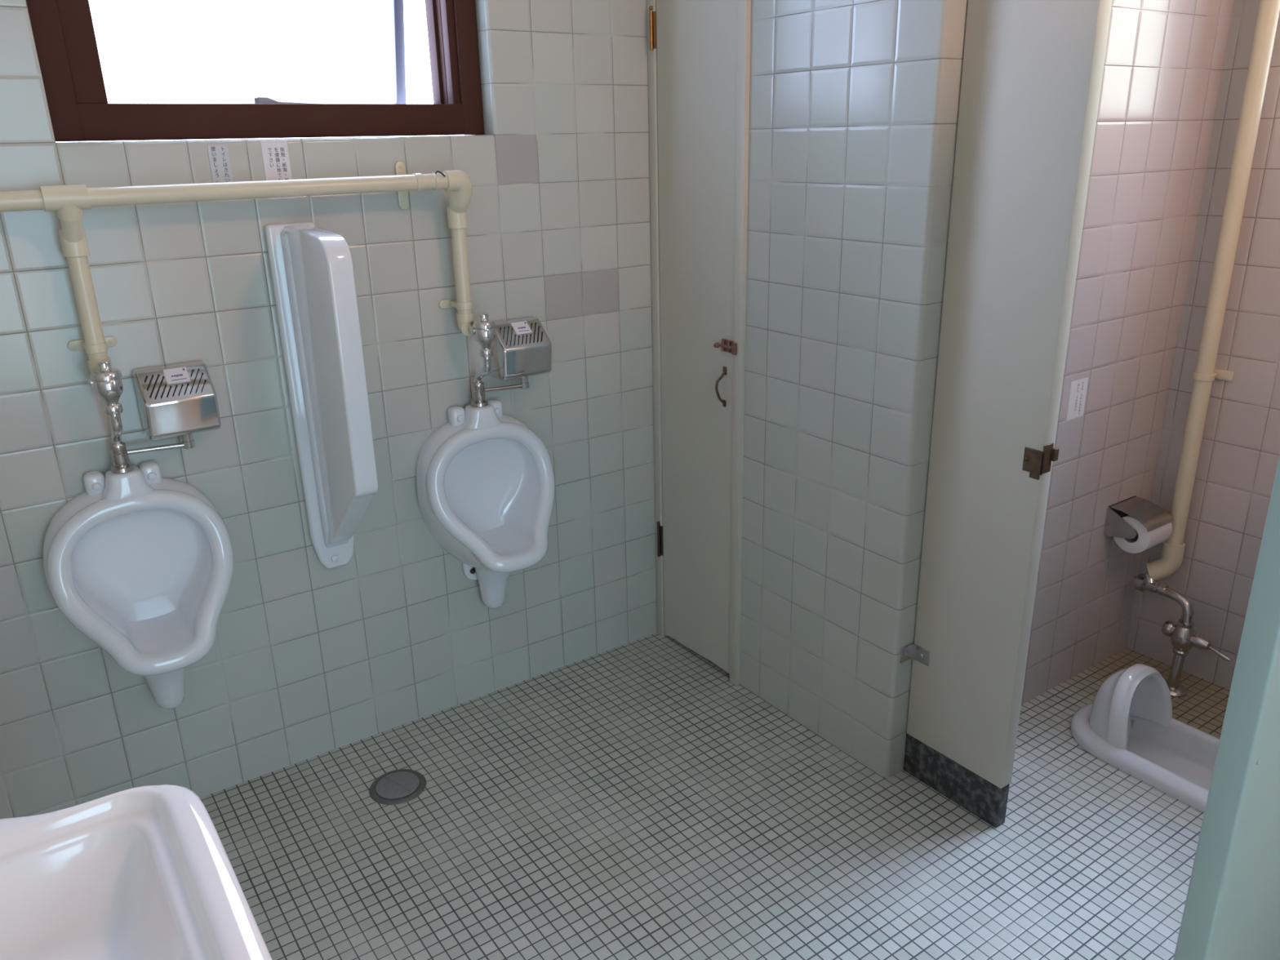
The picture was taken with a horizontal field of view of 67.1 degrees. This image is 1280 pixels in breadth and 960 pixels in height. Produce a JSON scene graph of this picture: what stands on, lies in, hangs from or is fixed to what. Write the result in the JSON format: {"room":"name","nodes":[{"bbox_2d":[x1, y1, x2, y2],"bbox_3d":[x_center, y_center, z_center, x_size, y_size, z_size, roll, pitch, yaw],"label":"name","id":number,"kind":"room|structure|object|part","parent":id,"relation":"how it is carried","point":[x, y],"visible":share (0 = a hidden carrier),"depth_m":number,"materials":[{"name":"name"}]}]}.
{"room":"public restroom","nodes":[
{"label":"public restroom","id":0,"kind":"room"},
{"bbox_2d":[0,0,657,818],"bbox_3d":[-0.322,-0.637,2.376,3.110,2.450,0.160,-14,23,-32],"label":"wall","id":1,"kind":"structure","parent":0,"point":[307,659],"depth_m":2.20,"materials":[{"name":"tile"}]},
{"bbox_2d":[42,461,233,709],"bbox_3d":[-0.978,0.253,1.946,0.338,0.541,0.219,-14,23,-32],"label":"urinal","id":2,"kind":"object","parent":1,"relation":"attached to","point":[140,562],"visible":1,"depth_m":1.95,"materials":[{"name":"white ceramic"}]},
{"bbox_2d":[88,360,134,474],"bbox_3d":[-1.006,-0.117,1.842,0.056,0.229,0.104,-14,23,-32],"label":"valve","id":3,"kind":"object","parent":2,"relation":"attached to","point":[106,380],"visible":1,"depth_m":1.80,"materials":[{"name":"silver metal"}]},
{"bbox_2d":[125,360,221,454],"bbox_3d":[-0.940,-0.139,1.923,0.175,0.164,0.090,-14,23,-32],"label":"sensor box","id":4,"kind":"object","parent":1,"relation":"attached to","point":[179,399],"visible":1,"depth_m":1.91,"materials":[{"name":"silver metal"}]},
{"bbox_2d":[125,433,195,454],"bbox_3d":[-0.956,-0.071,1.926,0.125,0.034,0.024,-14,23,-32],"label":"pipe","id":5,"kind":"object","parent":4,"relation":"attached to","point":[188,441],"depth_m":1.93,"materials":[{"name":"silver metal"}]},
{"bbox_2d":[171,368,186,380],"bbox_3d":[-0.915,-0.209,1.913,0.030,0.018,0.020,-14,23,-32],"label":"print","id":6,"kind":"object","parent":4,"relation":"on","point":[177,374],"depth_m":1.91,"materials":[{"name":"blue"}]},
{"bbox_2d":[206,144,233,182],"bbox_3d":[-0.826,-0.610,1.906,0.038,0.097,0.002,-14,23,-32],"label":"paper notice","id":7,"kind":"object","parent":1,"relation":"attached to","point":[219,157],"visible":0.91,"depth_m":1.90,"materials":[{"name":"grey paper"}]},
{"bbox_2d":[0,161,474,373],"bbox_3d":[-0.899,-0.392,1.852,1.298,0.386,0.115,-14,23,-32],"label":"pipe","id":8,"kind":"object","parent":1,"relation":"attached to","point":[68,202],"visible":0.92,"depth_m":1.81,"materials":[{"name":"beige plastic"}]},
{"bbox_2d":[26,0,484,142],"bbox_3d":[-0.806,-1.160,1.972,0.876,0.872,0.272,-14,23,-32],"label":"window","id":9,"kind":"structure","parent":1,"relation":"in","point":[64,32],"depth_m":1.97,"materials":[{"name":"brown wood"}]},
{"bbox_3d":[-0.758,-1.129,1.911,0.779,0.796,0.101,-14,23,-32],"label":"frame","id":10,"kind":"part","parent":9,"relation":"part of","materials":[{"name":"brown metal"}]},
{"bbox_3d":[-0.795,-0.837,2.154,0.152,0.062,0.114,-14,23,-32],"label":"sash handle","id":11,"kind":"part","parent":9,"relation":"part of","materials":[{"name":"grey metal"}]},
{"bbox_3d":[-0.844,-1.160,2.012,0.722,0.765,0.167,-14,23,-32],"label":"sash","id":12,"kind":"part","parent":9,"relation":"part of","materials":[{"name":"grey metal"}]},
{"bbox_2d":[260,140,294,199],"bbox_3d":[-0.737,-0.631,1.965,0.052,0.112,0.002,-14,23,-32],"label":"paper notice","id":13,"kind":"object","parent":1,"relation":"attached to","point":[275,154],"visible":0.78,"depth_m":1.96,"materials":[{"name":"white paper"}]},
{"bbox_2d":[264,222,377,568],"bbox_3d":[-0.642,-0.130,2.024,0.100,0.776,0.284,-14,23,-32],"label":"privacy screen","id":14,"kind":"object","parent":1,"relation":"attached to","point":[312,268],"visible":1,"depth_m":1.98,"materials":[{"name":"white ceramic"}]},
{"bbox_2d":[415,399,555,608],"bbox_3d":[-0.344,0.092,2.363,0.338,0.541,0.219,-14,23,-32],"label":"urinal","id":15,"kind":"object","parent":1,"relation":"attached to","point":[485,481],"visible":0.98,"depth_m":2.37,"materials":[{"name":"white ceramic"}]},
{"bbox_2d":[468,312,495,407],"bbox_3d":[-0.372,-0.278,2.259,0.056,0.229,0.104,-14,23,-32],"label":"valve","id":16,"kind":"object","parent":15,"relation":"attached to","point":[483,329],"visible":1,"depth_m":2.22,"materials":[{"name":"silver metal"}]},
{"bbox_2d":[484,316,551,391],"bbox_3d":[-0.309,-0.299,2.337,0.175,0.164,0.090,-14,23,-32],"label":"sensor box","id":17,"kind":"object","parent":1,"relation":"attached to","point":[522,348],"visible":0.97,"depth_m":2.32,"materials":[{"name":"silver metal"}]},
{"bbox_2d":[484,376,529,391],"bbox_3d":[-0.325,-0.231,2.341,0.125,0.034,0.024,-14,23,-32],"label":"pipe","id":18,"kind":"object","parent":17,"relation":"attached to","point":[524,384],"depth_m":2.34,"materials":[{"name":"silver metal"}]},
{"bbox_2d":[200,632,1230,959],"bbox_3d":[0.731,1.011,1.418,3.120,0.060,3.500,-14,23,-32],"label":"floor","id":19,"kind":"structure","parent":0,"point":[633,800],"depth_m":2.05,"materials":[{"name":"tile"}]},
{"bbox_2d":[368,768,426,804],"bbox_3d":[-0.563,0.709,2.244,0.130,0.010,0.130,-14,23,-32],"label":"floor drain","id":20,"kind":"object","parent":19,"relation":"on","point":[400,786],"visible":1,"depth_m":2.23,"materials":[{"name":"grey metal"}]},
{"bbox_2d":[1070,663,1219,812],"bbox_3d":[1.311,0.618,2.192,0.274,0.241,0.658,-14,23,-32],"label":"toilet","id":21,"kind":"object","parent":19,"relation":"on","point":[1176,757],"visible":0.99,"depth_m":2.32,"materials":[{"name":"white ceramic"}]},
{"bbox_2d":[1131,573,1231,697],"bbox_3d":[1.405,0.416,2.544,0.082,0.288,0.284,-9,21,-21],"label":"valve","id":22,"kind":"object","parent":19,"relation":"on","point":[1183,635],"visible":0.98,"depth_m":2.53,"materials":[{"name":"silver metal"}]},
{"bbox_3d":[1.462,0.428,2.468,0.033,0.035,0.100,-14,23,-32],"label":"lever","id":23,"kind":"part","parent":22,"relation":"part of","materials":[{"name":"silver metal"}]},
{"bbox_3d":[1.392,0.081,0.886,0.036,2.020,0.904,-14,23,-32],"label":"wall","id":24,"kind":"structure","parent":19,"relation":"on","visible":0},
{"bbox_2d":[1173,455,1279,959],"bbox_3d":[0.848,0.001,1.058,0.645,1.880,0.034,-14,23,-32],"label":"door","id":25,"kind":"structure","parent":24,"relation":"in","point":[1232,908],"depth_m":0.99,"materials":[{"name":"green paint"}]},
{"bbox_2d":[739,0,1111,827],"bbox_3d":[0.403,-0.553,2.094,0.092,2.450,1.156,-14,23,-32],"label":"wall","id":26,"kind":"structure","parent":0,"point":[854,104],"depth_m":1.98,"materials":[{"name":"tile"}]},
{"bbox_2d":[648,0,737,673],"bbox_3d":[0.141,-0.421,2.450,0.064,1.959,0.340,-14,23,-32],"label":"door","id":27,"kind":"structure","parent":26,"relation":"in","point":[696,40],"depth_m":2.44,"materials":[{"name":"beige paint"}]},
{"bbox_3d":[0.200,-0.230,2.404,0.031,0.102,0.012,-14,23,-32],"label":"pull handle","id":28,"kind":"part","parent":27,"relation":"part of","materials":[{"name":"brown metal"}]},
{"bbox_2d":[646,0,751,684],"bbox_3d":[0.148,-0.434,2.449,0.048,1.999,0.371,-14,23,-32],"label":"door frame","id":29,"kind":"structure","parent":26,"relation":"attached to","point":[738,347],"depth_m":2.42,"materials":[{"name":"beige paint"}]},
{"bbox_2d":[1021,0,1234,704],"bbox_3d":[1.012,-0.599,2.187,1.027,2.450,0.090,-14,23,-32],"label":"wall","id":30,"kind":"structure","parent":0,"point":[1163,62],"depth_m":2.31,"materials":[{"name":"tile"}]},
{"bbox_2d":[1066,377,1088,420],"bbox_3d":[1.033,-0.191,2.282,0.070,0.094,0.001,-14,23,-32],"label":"paper notice","id":31,"kind":"object","parent":30,"relation":"attached to","point":[1077,393],"visible":1,"depth_m":2.28,"materials":[{"name":"white paper"}]},
{"bbox_2d":[1103,495,1173,538],"bbox_3d":[1.298,0.106,2.506,0.131,0.078,0.111,-14,23,-32],"label":"paper holder","id":32,"kind":"object","parent":30,"relation":"attached to","point":[1150,515],"visible":0.93,"depth_m":2.49,"materials":[{"name":"metal"}]},
{"bbox_3d":[1.237,0.116,2.482,0.002,0.078,0.084,-14,23,-32],"label":"plate","id":33,"kind":"part","parent":32,"relation":"part of","materials":[{"name":"metal"}]},
{"bbox_3d":[1.266,0.091,2.549,0.130,0.078,0.002,-14,23,-32],"label":"plate","id":34,"kind":"part","parent":32,"relation":"part of","materials":[{"name":"metal"}]},
{"bbox_2d":[1113,515,1172,553],"bbox_3d":[1.304,0.130,2.506,0.113,0.097,0.097,-14,23,-32],"label":"toilet paper roll","id":35,"kind":"object","parent":32,"relation":"in","point":[1144,540],"visible":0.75,"depth_m":2.47,"materials":[{"name":"white paper"}]},
{"bbox_2d":[1126,0,1279,689],"bbox_3d":[2.125,-0.361,1.448,0.100,2.450,2.461,-14,23,-32],"label":"wall","id":36,"kind":"structure","parent":0,"point":[1239,454],"depth_m":2.41,"materials":[{"name":"tile"}]},
{"bbox_2d":[1146,0,1279,580],"bbox_3d":[1.389,-0.758,2.228,0.099,2.192,0.102,-14,23,-32],"label":"pipe","id":37,"kind":"object","parent":36,"relation":"attached to","point":[1171,559],"visible":0.99,"depth_m":2.31,"materials":[{"name":"beige plastic"}]},
{"bbox_3d":[-0.543,0.134,0.208,0.100,2.450,3.350,-14,23,-32],"label":"wall","id":38,"kind":"structure","parent":0,"visible":0},
{"bbox_2d":[0,784,272,959],"bbox_3d":[-0.500,0.660,0.824,0.415,0.456,0.704,-14,23,-32],"label":"basin","id":39,"kind":"object","parent":38,"relation":"attached to","point":[144,873],"visible":1,"depth_m":0.99,"materials":[{"name":"white ceramic"}]}
]}

